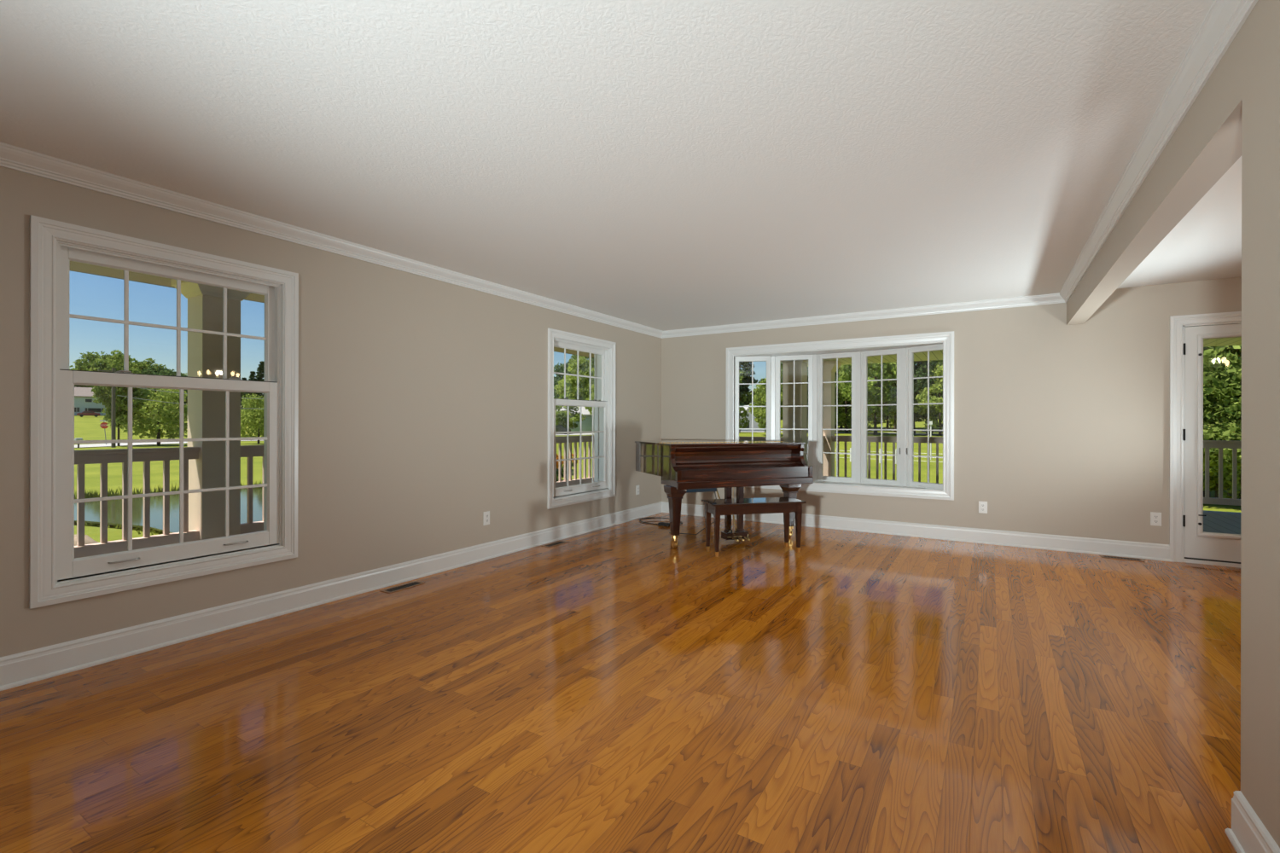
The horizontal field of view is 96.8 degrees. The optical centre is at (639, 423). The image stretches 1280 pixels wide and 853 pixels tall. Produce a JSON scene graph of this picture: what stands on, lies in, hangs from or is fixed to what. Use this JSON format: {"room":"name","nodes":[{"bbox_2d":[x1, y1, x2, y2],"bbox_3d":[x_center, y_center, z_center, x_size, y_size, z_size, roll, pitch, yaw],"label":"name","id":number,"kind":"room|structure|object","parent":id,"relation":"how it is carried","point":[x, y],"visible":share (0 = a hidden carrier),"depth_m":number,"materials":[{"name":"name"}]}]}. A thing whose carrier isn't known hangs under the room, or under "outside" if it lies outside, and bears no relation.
{"room":"music room","nodes":[
{"label":"music room","id":0,"kind":"room"},
{"bbox_2d":[0,166,661,657],"bbox_3d":[-2.416,-0.023,3.463,0.180,2.437,10.380,0,0,32],"label":"wall","id":1,"kind":"structure","parent":0,"point":[423,401],"depth_m":4.04,"materials":[{"name":"beige paint"}]},
{"bbox_2d":[29,215,298,609],"bbox_3d":[-2.600,-0.052,3.191,0.252,1.814,1.190,0,0,32],"label":"window","id":2,"kind":"structure","parent":1,"relation":"in","point":[55,577],"depth_m":2.97,"materials":[{"name":"white paint"}]},
{"bbox_2d":[69,270,265,378],"bbox_3d":[-2.579,-0.530,3.178,0.013,0.560,0.904,0,0,32],"label":"grille","id":3,"kind":"object","parent":2,"relation":"attached to","point":[179,277],"depth_m":3.17,"materials":[{"name":"white plastic"}]},
{"bbox_2d":[74,387,267,551],"bbox_3d":[-2.546,0.238,3.157,0.013,0.869,0.888,0,0,32],"label":"grille","id":4,"kind":"object","parent":2,"relation":"attached to","point":[240,537],"depth_m":3.15,"materials":[{"name":"white plastic"}]},
{"bbox_2d":[0,501,661,691],"bbox_3d":[-2.378,1.124,3.332,0.026,0.144,10.200,0,0,32],"label":"baseboard","id":5,"kind":"structure","parent":1,"relation":"attached to","point":[23,668],"depth_m":3.41,"materials":[{"name":"white paint"}]},
{"bbox_2d":[0,142,663,338],"bbox_3d":[-2.359,-1.197,3.323,0.061,0.088,10.200,0,0,32],"label":"trim","id":6,"kind":"structure","parent":1,"relation":"attached to","point":[12,157],"depth_m":3.39,"materials":[{"name":"white paint"}]},
{"bbox_2d":[482,511,489,525],"bbox_3d":[-1.351,0.838,5.016,0.010,0.118,0.074,0,0,32],"label":"wall outlet","id":7,"kind":"object","parent":1,"relation":"attached to","point":[485,514],"visible":1,"depth_m":5.01,"materials":[{"name":"white plastic"}]},
{"bbox_2d":[547,328,616,509],"bbox_3d":[-0.705,-0.049,6.272,0.252,1.814,1.190,0,0,32],"label":"window","id":8,"kind":"structure","parent":1,"relation":"in","point":[603,405],"depth_m":6.40,"materials":[{"name":"white paint"}]},
{"bbox_2d":[553,349,601,400],"bbox_3d":[-0.683,-0.526,6.259,0.013,0.560,0.904,0,0,32],"label":"grille","id":9,"kind":"object","parent":8,"relation":"attached to","point":[589,351],"depth_m":6.28,"materials":[{"name":"white plastic"}]},
{"bbox_2d":[555,406,604,486],"bbox_3d":[-0.651,0.241,6.238,0.013,0.869,0.888,0,0,32],"label":"grille","id":10,"kind":"object","parent":8,"relation":"attached to","point":[594,484],"depth_m":6.24,"materials":[{"name":"white plastic"}]},
{"bbox_2d":[0,512,1240,852],"bbox_3d":[1.268,1.232,1.107,8.930,0.060,10.530,0,0,32],"label":"floor","id":11,"kind":"structure","parent":0,"point":[618,689],"depth_m":2.31,"materials":[{"name":"brown wood"}]},
{"bbox_2d":[379,581,425,593],"bbox_3d":[-1.729,1.195,4.154,0.110,0.004,0.300,0,0,32],"label":"floor vent","id":12,"kind":"object","parent":11,"relation":"in","point":[414,584],"visible":1,"depth_m":4.15,"materials":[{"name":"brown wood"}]},
{"bbox_2d":[541,541,569,547],"bbox_3d":[-0.840,1.196,5.638,0.110,0.004,0.300,0,0,32],"label":"floor vent","id":13,"kind":"object","parent":11,"relation":"in","point":[549,545],"visible":1,"depth_m":5.64,"materials":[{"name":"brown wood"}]},
{"bbox_2d":[639,517,682,526],"bbox_3d":[0.240,1.183,6.928,0.391,0.034,0.595,0,0,-43],"label":"lead","id":14,"kind":"object","parent":11,"relation":"on","point":[663,524],"visible":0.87,"depth_m":6.76,"materials":[{"name":"black rubber"}]},
{"bbox_2d":[634,440,813,547],"bbox_3d":[0.833,0.697,6.120,1.571,1.009,1.237,0,0,-21],"label":"grand piano","id":15,"kind":"object","parent":11,"relation":"on","point":[684,467],"visible":0.94,"depth_m":5.67,"materials":[{"name":"brown wood"}]},
{"bbox_2d":[701,497,806,557],"bbox_3d":[1.058,0.962,5.325,0.910,0.480,0.336,0,0,-13],"label":"piano bench","id":16,"kind":"object","parent":11,"relation":"on","point":[718,508],"visible":1,"depth_m":5.24,"materials":[{"name":"brown wood"}]},
{"bbox_2d":[1099,554,1145,562],"bbox_3d":[4.308,1.206,5.083,0.300,0.004,0.110,0,0,32],"label":"floor vent","id":17,"kind":"object","parent":11,"relation":"in","point":[1102,556],"visible":1,"depth_m":5.08,"materials":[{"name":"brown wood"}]},
{"bbox_2d":[0,0,1241,331],"bbox_3d":[1.273,-1.285,1.107,8.930,0.100,10.530,0,0,32],"label":"ceiling","id":18,"kind":"structure","parent":0,"point":[660,165],"depth_m":2.41,"materials":[{"name":"white paint"}]},
{"bbox_2d":[661,277,1241,544],"bbox_3d":[3.995,-0.011,5.506,8.600,2.437,0.180,0,0,32],"label":"wall","id":19,"kind":"structure","parent":0,"point":[1062,429],"depth_m":5.50,"materials":[{"name":"beige paint"}]},
{"bbox_2d":[725,331,954,500],"bbox_3d":[2.309,0.054,6.735,2.580,2.500,0.551,0,0,32],"label":"window","id":20,"kind":"structure","parent":19,"relation":"in","point":[904,346],"depth_m":6.58,"materials":[{"name":"white paint"}]},
{"bbox_2d":[738,361,766,441],"bbox_3d":[1.433,-0.072,7.244,0.338,1.434,0.011,0,0,11],"label":"grille","id":21,"kind":"object","parent":20,"relation":"attached to","point":[752,383],"depth_m":7.24,"materials":[{"name":"white plastic"}]},
{"bbox_2d":[779,360,808,453],"bbox_3d":[1.925,-0.071,7.101,0.338,1.434,0.011,0,0,21],"label":"grille","id":22,"kind":"object","parent":20,"relation":"attached to","point":[794,383],"depth_m":7.10,"materials":[{"name":"white plastic"}]},
{"bbox_2d":[822,358,851,477],"bbox_3d":[2.382,-0.070,6.874,0.338,1.434,0.011,0,0,32],"label":"grille","id":23,"kind":"object","parent":20,"relation":"attached to","point":[836,381],"depth_m":6.87,"materials":[{"name":"white plastic"}]},
{"bbox_2d":[866,355,896,479],"bbox_3d":[2.792,-0.070,6.568,0.338,1.434,0.011,0,0,42],"label":"grille","id":24,"kind":"object","parent":20,"relation":"attached to","point":[881,380],"depth_m":6.57,"materials":[{"name":"white plastic"}]},
{"bbox_2d":[913,351,942,482],"bbox_3d":[3.141,-0.069,6.193,0.011,1.434,0.338,0,0,-38],"label":"grille","id":25,"kind":"object","parent":20,"relation":"attached to","point":[928,377],"depth_m":6.19,"materials":[{"name":"white plastic"}]},
{"bbox_2d":[661,292,1065,338],"bbox_3d":[2.145,-1.189,6.504,4.400,0.088,0.061,0,0,32],"label":"trim","id":26,"kind":"structure","parent":19,"relation":"attached to","point":[1050,299],"depth_m":6.21,"materials":[{"name":"white paint"}]},
{"bbox_2d":[661,501,1171,561],"bbox_3d":[3.939,1.136,5.419,8.600,0.144,0.026,0,0,32],"label":"baseboard","id":27,"kind":"structure","parent":19,"relation":"attached to","point":[1076,544],"depth_m":5.77,"materials":[{"name":"white paint"}]},
{"bbox_2d":[978,501,987,513],"bbox_3d":[3.454,0.847,5.727,0.074,0.118,0.010,0,0,32],"label":"wall outlet","id":28,"kind":"object","parent":19,"relation":"attached to","point":[982,505],"visible":1,"depth_m":5.72,"materials":[{"name":"white plastic"}]},
{"bbox_2d":[1150,512,1161,526],"bbox_3d":[4.572,0.849,5.039,0.074,0.118,0.010,0,0,32],"label":"wall outlet","id":29,"kind":"object","parent":19,"relation":"attached to","point":[1155,518],"visible":1,"depth_m":5.04,"materials":[{"name":"white plastic"}]},
{"bbox_2d":[1169,311,1241,568],"bbox_3d":[5.164,0.136,4.774,1.104,2.147,0.202,0,0,32],"label":"door","id":30,"kind":"structure","parent":19,"relation":"in","point":[1189,543],"depth_m":4.93,"materials":[{"name":"white paint"}]},
{"bbox_2d":[1066,0,1279,848],"bbox_3d":[1.415,-0.016,1.000,0.128,2.437,10.200,0,0,32],"label":"wall","id":31,"kind":"structure","parent":0,"point":[1260,97],"depth_m":1.57,"materials":[{"name":"beige paint"}]},
{"bbox_2d":[1058,0,1258,302],"bbox_3d":[1.337,-1.190,1.050,0.061,0.088,10.200,0,0,32],"label":"trim","id":32,"kind":"structure","parent":31,"relation":"attached to","point":[1224,19],"depth_m":2.15,"materials":[{"name":"white paint"}]},
{"bbox_2d":[1224,791,1279,852],"bbox_3d":[0.270,1.129,-0.859,0.180,0.144,5.836,0,0,32],"label":"baseboard","id":33,"kind":"structure","parent":31,"relation":"attached to","point":[1248,834],"depth_m":1.57,"materials":[{"name":"white paint"}]},
{"bbox_3d":[-41.418,-1.428,70.774,0.328,8.500,2.400,0,0,32],"label":"utility pole","id":34,"kind":"object","parent":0,"visible":0},
{"bbox_2d":[116,395,263,409],"bbox_3d":[-47.716,-2.308,64.916,17.671,1.223,0.070,0,0,-43],"label":"power line","id":35,"kind":"object","parent":34,"relation":"attached to","point":[117,395],"visible":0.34,"depth_m":61.09,"materials":[{"name":"grey metal"}]},
{"label":"outside","id":36,"kind":"structure","parent":0,"visible":0},
{"bbox_2d":[74,407,1241,556],"bbox_3d":[0.003,-2.094,0.004,626.743,10.498,626.743,0,0,32],"label":"ground","id":37,"kind":"structure","parent":36,"point":[87,427],"depth_m":35.09,"materials":[{"name":"plant"}]},
{"bbox_2d":[74,384,94,387],"bbox_3d":[-171.520,-10.469,173.529,17.352,10.813,16.229,0,0,-40],"label":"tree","id":38,"kind":"object","parent":37,"relation":"on","point":[75,386],"visible":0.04,"depth_m":171.53,"materials":[{"name":"green plant"}]},
{"bbox_2d":[74,535,98,546],"bbox_3d":[-10.521,2.360,10.671,0.675,0.463,0.547,0,0,-5],"label":"boulder","id":39,"kind":"object","parent":37,"relation":"on","point":[87,541],"visible":0.15,"depth_m":10.64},
{"bbox_2d":[76,411,100,417],"bbox_3d":[-132.249,-2.253,136.420,4.065,1.405,1.672,0,0,-44],"label":"car","id":40,"kind":"object","parent":37,"relation":"on","point":[84,413],"visible":1,"depth_m":135.79,"materials":[{"name":"red metal"}]},
{"bbox_2d":[74,387,106,415],"bbox_3d":[-143.478,-5.371,144.959,8.900,7.800,15.900,0,0,37],"label":"house","id":41,"kind":"structure","parent":37,"relation":"on","point":[83,398],"depth_m":143.70,"materials":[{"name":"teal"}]},
{"bbox_2d":[69,351,131,386],"bbox_3d":[-169.664,-14.250,179.562,17.352,18.022,16.229,0,0,-32],"label":"tree","id":42,"kind":"object","parent":37,"relation":"on","point":[101,363],"visible":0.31,"depth_m":176.41,"materials":[{"name":"green plant"}]},
{"bbox_2d":[99,419,108,444],"bbox_3d":[-61.708,1.134,65.507,0.711,3.106,0.091,0,0,-43],"label":"stop sign","id":43,"kind":"object","parent":37,"relation":"on","point":[103,425],"visible":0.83,"depth_m":65.49,"materials":[{"name":"red metal"}]},
{"bbox_2d":[98,367,123,448],"bbox_3d":[-54.351,-1.452,58.704,0.328,8.500,2.400,0,0,32],"label":"utility pole","id":44,"kind":"object","parent":37,"relation":"on","point":[113,422],"visible":0.6,"depth_m":58.59,"materials":[{"name":"wood"}]},
{"bbox_2d":[135,387,264,399],"bbox_3d":[-47.965,-3.509,64.507,17.671,1.223,0.070,0,0,-43],"label":"power line","id":45,"kind":"object","parent":44,"relation":"attached to","point":[136,387],"visible":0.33,"depth_m":61.71,"materials":[{"name":"grey metal"}]},
{"bbox_2d":[90,360,143,446],"bbox_3d":[-56.840,-1.962,61.904,4.270,9.762,4.409,0,0,-3],"label":"tree","id":46,"kind":"object","parent":37,"relation":"on","point":[104,393],"visible":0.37,"depth_m":61.04,"materials":[{"name":"green plant"}]},
{"bbox_2d":[103,349,138,362],"bbox_3d":[-174.499,-15.097,189.421,15.160,18.905,16.706,0,0,2],"label":"tree","id":47,"kind":"object","parent":37,"relation":"on","point":[116,351],"visible":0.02,"depth_m":188.80,"materials":[{"name":"green plant"}]},
{"bbox_2d":[106,357,145,369],"bbox_3d":[-163.751,-13.113,184.177,16.388,15.962,15.328,0,0,3],"label":"tree","id":48,"kind":"object","parent":37,"relation":"on","point":[119,359],"visible":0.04,"depth_m":180.15,"materials":[{"name":"green plant"}]},
{"bbox_2d":[121,358,167,372],"bbox_3d":[-157.260,-12.840,180.815,16.706,16.316,15.160,0,0,-3],"label":"tree","id":49,"kind":"object","parent":37,"relation":"on","point":[148,363],"visible":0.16,"depth_m":180.40,"materials":[{"name":"green plant"}]},
{"bbox_2d":[106,387,187,445],"bbox_3d":[-54.468,-0.868,64.159,8.473,7.558,8.523,0,0,22],"label":"tree","id":50,"kind":"object","parent":37,"relation":"on","point":[156,419],"visible":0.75,"depth_m":62.66,"materials":[{"name":"green plant"}]},
{"bbox_2d":[142,365,172,406],"bbox_3d":[-152.445,-11.451,180.065,14.140,14.103,13.921,0,0,-7],"label":"tree","id":51,"kind":"object","parent":37,"relation":"on","point":[150,369],"visible":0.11,"depth_m":177.75,"materials":[{"name":"green plant"}]},
{"bbox_2d":[74,481,262,535],"bbox_3d":[-13.950,2.627,18.866,18.442,0.948,10.428,0,0,16],"label":"reeds","id":52,"kind":"object","parent":37,"relation":"on","point":[91,495],"visible":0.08,"depth_m":20.76,"materials":[{"name":"plant"}]},
{"bbox_2d":[157,368,184,376],"bbox_3d":[-147.308,-10.625,179.029,14.140,13.034,13.921,0,0,8],"label":"tree","id":53,"kind":"object","parent":37,"relation":"on","point":[170,372],"visible":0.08,"depth_m":176.84,"materials":[{"name":"green plant"}]},
{"bbox_2d":[170,389,187,408],"bbox_3d":[-117.117,-5.310,144.690,10.813,8.547,10.645,0,0,18],"label":"tree","id":54,"kind":"object","parent":37,"relation":"on","point":[186,391],"visible":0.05,"depth_m":143.05,"materials":[{"name":"green plant"}]},
{"bbox_2d":[240,371,262,419],"bbox_3d":[-92.994,-6.286,136.217,8.124,12.582,8.514,0,0,-21],"label":"tree","id":55,"kind":"object","parent":37,"relation":"on","point":[252,376],"visible":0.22,"depth_m":136.05,"materials":[{"name":"green plant"}]},
{"bbox_2d":[240,393,264,443],"bbox_3d":[-46.642,-0.414,69.793,6.518,6.572,6.556,0,0,0],"label":"tree","id":56,"kind":"object","parent":37,"relation":"on","point":[249,419],"visible":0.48,"depth_m":68.30,"materials":[{"name":"green plant"}]},
{"bbox_2d":[254,360,264,395],"bbox_3d":[-94.026,-7.856,141.398,9.288,15.377,8.863,0,0,11],"label":"tree","id":57,"kind":"object","parent":37,"relation":"on","point":[260,374],"visible":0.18,"depth_m":140.99,"materials":[{"name":"green plant"}]},
{"bbox_2d":[553,360,574,398],"bbox_3d":[-15.464,-6.125,123.301,10.236,15.492,10.397,0,0,31],"label":"tree","id":58,"kind":"object","parent":37,"relation":"on","point":[559,377],"visible":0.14,"depth_m":121.16,"materials":[{"name":"green plant"}]},
{"bbox_2d":[556,453,577,481],"bbox_3d":[-3.616,1.979,25.743,1.278,1.268,1.354,0,0,32],"label":"flowering shrub","id":59,"kind":"object","parent":37,"relation":"on","point":[573,455],"visible":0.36,"depth_m":25.57,"materials":[{"name":"orange plant"}]},
{"bbox_2d":[553,394,587,429],"bbox_3d":[-13.293,-1.555,96.115,8.990,6.977,7.704,0,0,32],"label":"tree","id":60,"kind":"object","parent":37,"relation":"on","point":[561,418],"visible":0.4,"depth_m":94.80,"materials":[{"name":"green plant"}]},
{"bbox_2d":[556,406,592,431],"bbox_3d":[-12.017,-0.980,107.274,9.500,6.200,8.900,0,0,3],"label":"house","id":61,"kind":"structure","parent":37,"relation":"on","point":[587,424],"depth_m":103.10,"materials":[{"name":"grey"}]},
{"bbox_2d":[553,355,594,400],"bbox_3d":[-11.053,-5.669,111.503,10.866,15.400,10.491,0,0,-41],"label":"tree","id":62,"kind":"object","parent":37,"relation":"on","point":[584,364],"visible":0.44,"depth_m":108.52,"materials":[{"name":"green plant"}]},
{"bbox_2d":[570,354,594,395],"bbox_3d":[-8.980,-8.930,122.125,12.485,21.380,13.758,0,0,-26],"label":"tree","id":63,"kind":"object","parent":37,"relation":"on","point":[575,356],"visible":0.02,"depth_m":120.82,"materials":[{"name":"green plant"}]},
{"bbox_2d":[584,384,593,414],"bbox_3d":[-5.016,-2.865,87.694,7.883,9.904,8.243,0,0,20],"label":"tree","id":64,"kind":"object","parent":37,"relation":"on","point":[590,409],"visible":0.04,"depth_m":86.46,"materials":[{"name":"green plant"}]},
{"bbox_2d":[738,405,750,432],"bbox_3d":[15.785,-0.722,90.624,3.538,4.726,3.210,0,0,5],"label":"tree","id":65,"kind":"object","parent":37,"relation":"on","point":[743,415],"visible":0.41,"depth_m":90.08,"materials":[{"name":"green plant"}]},
{"bbox_2d":[738,361,754,405],"bbox_3d":[18.263,-6.860,121.046,12.485,16.879,13.758,0,0,-23],"label":"tree","id":66,"kind":"object","parent":37,"relation":"on","point":[742,399],"visible":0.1,"depth_m":117.26,"materials":[{"name":"green plant"}]},
{"bbox_2d":[738,361,757,406],"bbox_3d":[20.666,-11.242,120.165,12.925,25.862,13.545,0,0,28],"label":"tree","id":67,"kind":"object","parent":37,"relation":"on","point":[747,369],"visible":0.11,"depth_m":117.37,"materials":[{"name":"green plant"}]},
{"bbox_2d":[738,405,766,431],"bbox_3d":[19.927,-0.702,103.998,8.500,5.300,8.900,0,0,-3],"label":"house","id":68,"kind":"structure","parent":37,"relation":"on","point":[755,424],"depth_m":99.98,"materials":[{"name":"white"}]},
{"bbox_2d":[746,378,782,432],"bbox_3d":[18.521,-2.416,81.910,5.468,8.990,5.916,0,0,-3],"label":"tree","id":69,"kind":"object","parent":37,"relation":"on","point":[760,412],"visible":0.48,"depth_m":81.06,"materials":[{"name":"green plant"}]},
{"bbox_2d":[764,361,808,420],"bbox_3d":[27.890,-6.039,104.722,11.792,15.754,10.701,0,0,-43],"label":"tree","id":70,"kind":"object","parent":37,"relation":"on","point":[781,362],"visible":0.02,"depth_m":103.38,"materials":[{"name":"green plant"}]},
{"bbox_2d":[780,366,808,432],"bbox_3d":[25.822,-6.029,88.517,8.189,16.026,8.318,0,0,17],"label":"tree","id":71,"kind":"object","parent":37,"relation":"on","point":[807,367],"visible":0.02,"depth_m":86.69,"materials":[{"name":"green plant"}]},
{"bbox_2d":[834,379,877,433],"bbox_3d":[32.869,-2.744,90.614,9.809,9.002,10.810,0,0,16],"label":"tree","id":72,"kind":"object","parent":37,"relation":"on","point":[844,416],"visible":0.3,"depth_m":89.05,"materials":[{"name":"green plant"}]},
{"bbox_2d":[834,362,896,435],"bbox_3d":[33.398,-4.571,82.004,12.050,13.182,11.270,0,0,-41],"label":"tree","id":73,"kind":"object","parent":37,"relation":"on","point":[874,387],"visible":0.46,"depth_m":79.77,"materials":[{"name":"green plant"}]},
{"bbox_2d":[869,412,896,429],"bbox_3d":[50.558,-2.950,115.677,10.129,8.741,10.492,0,0,35],"label":"tree","id":74,"kind":"object","parent":37,"relation":"on","point":[887,419],"visible":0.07,"depth_m":115.47,"materials":[{"name":"green plant"}]},
{"bbox_2d":[838,448,942,464],"bbox_3d":[15.788,2.241,38.576,11.191,1.059,0.092,0,0,44],"label":"fence","id":75,"kind":"object","parent":37,"relation":"on","point":[850,450],"visible":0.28,"depth_m":38.19,"materials":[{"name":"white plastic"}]},
{"bbox_2d":[867,363,916,432],"bbox_3d":[43.309,-5.312,94.933,10.819,14.417,11.568,0,0,-22],"label":"tree","id":76,"kind":"object","parent":37,"relation":"on","point":[894,410],"visible":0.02,"depth_m":94.71,"materials":[{"name":"green plant"}]},
{"bbox_2d":[884,411,930,422],"bbox_3d":[55.218,-4.297,117.461,13.758,11.253,12.485,0,0,1],"label":"tree","id":77,"kind":"object","parent":37,"relation":"on","point":[916,419],"visible":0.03,"depth_m":115.44,"materials":[{"name":"green plant"}]},
{"bbox_2d":[890,360,938,434],"bbox_3d":[39.071,-5.082,80.868,8.189,14.103,8.318,0,0,24],"label":"tree","id":78,"kind":"object","parent":37,"relation":"on","point":[920,369],"visible":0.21,"depth_m":78.28,"materials":[{"name":"green plant"}]},
{"bbox_2d":[913,364,942,436],"bbox_3d":[40.906,-3.061,77.667,8.320,10.156,8.618,0,0,27],"label":"tree","id":79,"kind":"object","parent":37,"relation":"on","point":[922,398],"visible":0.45,"depth_m":76.85,"materials":[{"name":"green plant"}]},
{"bbox_2d":[929,421,932,459],"bbox_3d":[21.408,1.313,41.844,0.200,2.950,0.200,0,0,32],"label":"lamp post","id":80,"kind":"object","parent":37,"relation":"on","point":[930,422],"visible":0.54,"depth_m":41.80,"materials":[{"name":"white plastic"}]},
{"bbox_2d":[925,360,942,419],"bbox_3d":[45.444,-6.419,80.360,11.792,16.879,10.701,0,0,-16],"label":"tree","id":81,"kind":"object","parent":37,"relation":"on","point":[939,362],"visible":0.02,"depth_m":79.13,"materials":[{"name":"green plant"}]},
{"bbox_2d":[1203,354,1241,499],"bbox_3d":[19.382,0.241,18.441,4.732,5.064,4.054,0,0,-30],"label":"tree","id":82,"kind":"object","parent":37,"relation":"on","point":[1235,389],"visible":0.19,"depth_m":17.50,"materials":[{"name":"green plant"}]},
{"bbox_2d":[1203,353,1241,490],"bbox_3d":[18.487,0.239,18.686,4.732,5.064,4.054,0,0,-45],"label":"tree","id":83,"kind":"object","parent":37,"relation":"on","point":[1212,358],"visible":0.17,"depth_m":17.68,"materials":[{"name":"green plant"}]},
{"bbox_2d":[1203,405,1241,499],"bbox_3d":[18.974,1.030,18.505,3.897,3.466,3.726,0,0,26],"label":"tree","id":84,"kind":"object","parent":37,"relation":"on","point":[1213,486],"visible":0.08,"depth_m":18.00,"materials":[{"name":"green plant"}]},
{"bbox_2d":[1203,344,1241,497],"bbox_3d":[20.175,-1.190,20.339,5.867,8.102,5.028,0,0,0],"label":"tree","id":85,"kind":"object","parent":37,"relation":"on","point":[1217,350],"visible":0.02,"depth_m":18.96,"materials":[{"name":"green plant"}]},
{"bbox_2d":[1203,345,1241,495],"bbox_3d":[21.810,-0.987,20.986,5.678,7.724,4.819,0,0,2],"label":"tree","id":86,"kind":"object","parent":37,"relation":"on","point":[1225,349],"visible":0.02,"depth_m":19.34,"materials":[{"name":"green plant"}]},
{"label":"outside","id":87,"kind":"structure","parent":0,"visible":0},
{"bbox_2d":[74,488,262,534],"bbox_3d":[-14.116,2.748,18.901,17.103,0.050,9.692,0,0,16],"label":"pond water","id":88,"kind":"structure","parent":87,"point":[114,507],"depth_m":17.58,"materials":[{"name":"liquid"}]},
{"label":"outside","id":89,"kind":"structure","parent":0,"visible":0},
{"bbox_2d":[1203,510,1241,535],"bbox_3d":[5.675,1.331,7.477,9.800,0.040,4.900,0,0,32],"label":"floor","id":90,"kind":"structure","parent":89,"point":[1214,521],"depth_m":7.54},
{"bbox_2d":[780,360,808,465],"bbox_3d":[2.672,0.045,9.807,0.525,2.520,0.525,0,0,32],"label":"porch column","id":91,"kind":"structure","parent":90,"relation":"on","point":[800,366],"depth_m":9.68,"materials":[{"name":"beige paint"}]},
{"bbox_2d":[823,360,841,477],"bbox_3d":[3.687,0.047,11.357,0.525,2.520,0.525,0,0,32],"label":"porch column","id":92,"kind":"structure","parent":90,"relation":"on","point":[829,367],"depth_m":11.18,"materials":[{"name":"beige paint"}]},
{"bbox_3d":[7.118,0.053,9.247,0.525,2.520,0.525,0,0,32],"label":"porch column","id":93,"kind":"structure","parent":90,"relation":"on","visible":0},
{"bbox_2d":[832,436,942,483],"bbox_3d":[5.396,0.715,10.291,3.705,0.940,0.130,0,0,32],"label":"porch railing","id":94,"kind":"object","parent":93,"relation":"attached to","point":[937,440],"visible":0.27,"depth_m":10.72,"materials":[{"name":"beige paint"}]},
{"bbox_3d":[10.439,0.060,7.203,0.525,2.520,0.525,0,0,32],"label":"porch column","id":95,"kind":"structure","parent":90,"relation":"on","visible":0},
{"bbox_2d":[1203,440,1241,506],"bbox_3d":[8.773,0.722,8.213,3.575,0.940,0.130,0,0,32],"label":"porch railing","id":96,"kind":"object","parent":95,"relation":"attached to","point":[1220,445],"visible":0.12,"depth_m":8.34,"materials":[{"name":"beige paint"}]},
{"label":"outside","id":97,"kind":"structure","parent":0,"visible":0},
{"bbox_3d":[-3.141,1.264,5.122,2.750,0.040,14.450,0,0,32],"label":"floor","id":98,"kind":"structure","parent":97,"visible":0},
{"bbox_2d":[170,279,250,542],"bbox_3d":[-4.218,-0.083,5.634,0.525,2.650,0.525,0,0,32],"label":"porch column","id":99,"kind":"structure","parent":98,"relation":"on","point":[206,409],"depth_m":5.51,"materials":[{"name":"beige paint"}]},
{"bbox_3d":[-2.277,-0.079,8.789,0.525,2.650,0.525,0,0,32],"label":"porch column","id":100,"kind":"structure","parent":98,"relation":"on","visible":0},
{"bbox_2d":[240,445,263,534],"bbox_3d":[-3.195,0.674,7.180,0.130,0.890,3.382,0,0,32],"label":"porch railing","id":101,"kind":"object","parent":100,"relation":"attached to","point":[248,451],"visible":0.1,"depth_m":5.84,"materials":[{"name":"beige paint"}]},
{"bbox_3d":[-6.364,-0.087,2.146,0.525,2.650,0.525,0,0,32],"label":"porch column","id":102,"kind":"structure","parent":98,"relation":"on","visible":0},
{"bbox_2d":[74,447,200,558],"bbox_3d":[-5.240,0.670,3.856,0.130,0.890,3.772,0,0,32],"label":"porch railing","id":103,"kind":"object","parent":102,"relation":"attached to","point":[103,457],"visible":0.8,"depth_m":5.00,"materials":[{"name":"beige paint"}]},
{"bbox_3d":[-0.521,-0.076,11.643,0.525,2.650,0.525,0,0,32],"label":"porch column","id":104,"kind":"structure","parent":98,"relation":"on","visible":0},
{"bbox_2d":[555,435,593,488],"bbox_3d":[-1.347,0.677,10.184,0.130,0.890,3.030,0,0,32],"label":"porch railing","id":105,"kind":"object","parent":104,"relation":"attached to","point":[575,439],"visible":0.19,"depth_m":10.40,"materials":[{"name":"beige paint"}]},
{"bbox_2d":[738,436,782,441],"bbox_3d":[1.097,0.682,10.763,3.357,0.890,0.130,0,0,32],"label":"porch railing","id":106,"kind":"object","parent":104,"relation":"attached to","point":[741,439],"visible":0.05,"depth_m":10.14,"materials":[{"name":"beige paint"}]},
{"bbox_3d":[-2.497,0.095,3.524,0.020,3.800,10.400,0,0,32],"label":"wall","id":107,"kind":"structure","parent":0,"visible":0},
{"bbox_2d":[69,261,594,358],"bbox_3d":[-3.218,-1.506,5.466,3.250,0.200,14.950,0,0,32],"label":"porch roof","id":108,"kind":"structure","parent":107,"relation":"attached to","point":[74,266],"depth_m":5.47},
{"bbox_2d":[807,337,1241,366],"bbox_3d":[5.797,-1.239,7.669,9.800,0.060,5.350,0,0,32],"label":"porch roof","id":109,"kind":"structure","parent":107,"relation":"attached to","point":[935,355],"depth_m":10.23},
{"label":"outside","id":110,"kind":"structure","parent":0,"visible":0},
{"bbox_2d":[74,431,942,448],"bbox_3d":[1.439,1.873,66.507,120.783,1.340,109.220,0,0,32],"label":"road","id":111,"kind":"structure","parent":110,"point":[152,443],"depth_m":69.39,"materials":[{"name":"asphalt"}]},
{"bbox_2d":[555,424,570,434],"bbox_3d":[-13.256,1.012,91.044,4.279,1.479,1.760,0,0,-14],"label":"car","id":112,"kind":"object","parent":111,"relation":"on","point":[558,427],"visible":0.33,"depth_m":90.34,"materials":[{"name":"grey metal"}]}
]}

